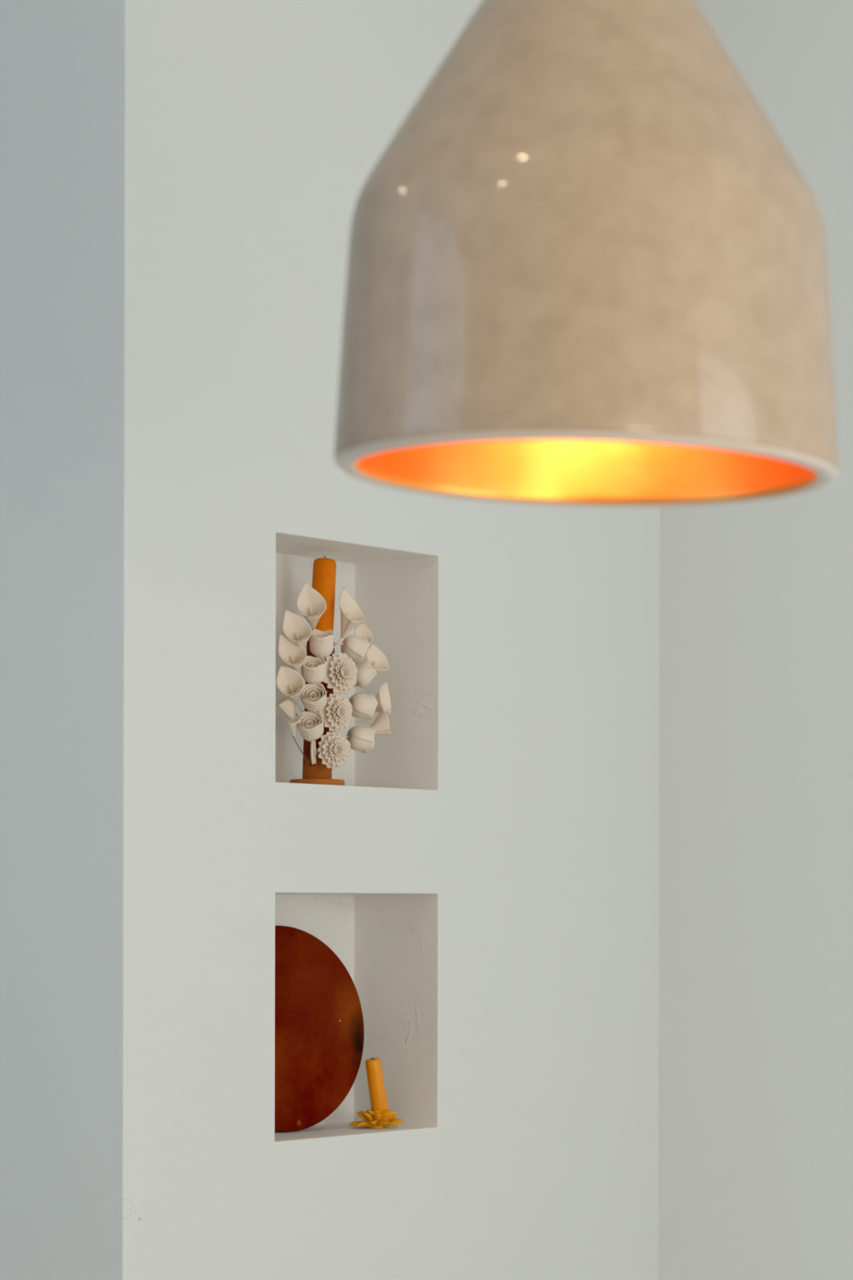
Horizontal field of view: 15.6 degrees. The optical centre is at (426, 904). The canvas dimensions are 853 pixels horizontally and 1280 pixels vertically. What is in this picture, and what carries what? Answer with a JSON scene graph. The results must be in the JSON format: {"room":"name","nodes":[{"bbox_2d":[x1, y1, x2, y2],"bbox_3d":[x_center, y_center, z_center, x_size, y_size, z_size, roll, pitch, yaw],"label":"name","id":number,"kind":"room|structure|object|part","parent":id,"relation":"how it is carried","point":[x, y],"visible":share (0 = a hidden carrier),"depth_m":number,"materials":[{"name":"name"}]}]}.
{"room":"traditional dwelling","nodes":[
{"label":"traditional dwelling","id":0,"kind":"room"},
{"bbox_2d":[0,0,659,1279],"bbox_3d":[-0.476,-0.101,4.760,1.300,3.100,1.339,0,0,38],"label":"wall","id":1,"kind":"structure","parent":0,"point":[181,181],"depth_m":4.04,"materials":[{"name":"paint"}]},
{"bbox_2d":[274,925,364,1132],"bbox_3d":[-0.196,0.169,4.239,0.281,0.280,0.041,0,0,-41],"label":"decorative plate","id":2,"kind":"object","parent":1,"relation":"on","point":[319,1025],"visible":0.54,"depth_m":4.26,"materials":[{"name":"red ceramic"}]},
{"bbox_2d":[275,582,391,785],"bbox_3d":[-0.136,-0.295,4.234,0.098,0.273,0.226,0,0,34],"label":"candle stand","id":3,"kind":"object","parent":1,"relation":"on","point":[326,673],"visible":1,"depth_m":4.19,"materials":[{"name":"white ceramic"}]},
{"bbox_3d":[-0.153,-0.205,4.186,0.005,0.034,0.014,0,0,0],"label":"stem","id":4,"kind":"part","parent":3,"relation":"part of","materials":[{"name":"beige wax"}]},
{"bbox_3d":[-0.150,-0.205,4.189,0.003,0.031,0.015,0,0,3],"label":"stem","id":5,"kind":"part","parent":3,"relation":"part of","materials":[{"name":"beige wax"}]},
{"bbox_2d":[308,555,336,640],"bbox_3d":[-0.142,-0.416,4.244,0.033,0.119,0.040,0,0,34],"label":"pillar candle","id":6,"kind":"object","parent":3,"relation":"on","point":[324,570],"visible":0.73,"depth_m":4.23,"materials":[{"name":"orange wax"}]},
{"bbox_2d":[348,1057,404,1128],"bbox_3d":[-0.070,0.261,4.313,0.071,0.098,0.072,0,0,25],"label":"candle","id":7,"kind":"object","parent":1,"relation":"on","point":[380,1116],"visible":1,"depth_m":4.30,"materials":[{"name":"wax"}]},
{"bbox_2d":[658,0,852,1279],"bbox_3d":[2.082,-0.096,3.531,4.250,3.100,0.150,0,0,38],"label":"wall","id":8,"kind":"structure","parent":0,"point":[756,900],"depth_m":4.65,"materials":[{"name":"paint"}]},
{"bbox_3d":[-1.505,-1.703,1.631,7.900,0.100,7.552,0,0,38],"label":"ceiling","id":9,"kind":"structure","parent":0,"visible":0},
{"bbox_2d":[333,0,839,507],"bbox_3d":[0.118,-0.973,2.200,0.355,1.350,0.355,0,0,0],"label":"pendant lamp","id":10,"kind":"object","parent":9,"relation":"hanging from","point":[587,264],"visible":1,"depth_m":2.07,"materials":[{"name":"ceramic"}]}
]}

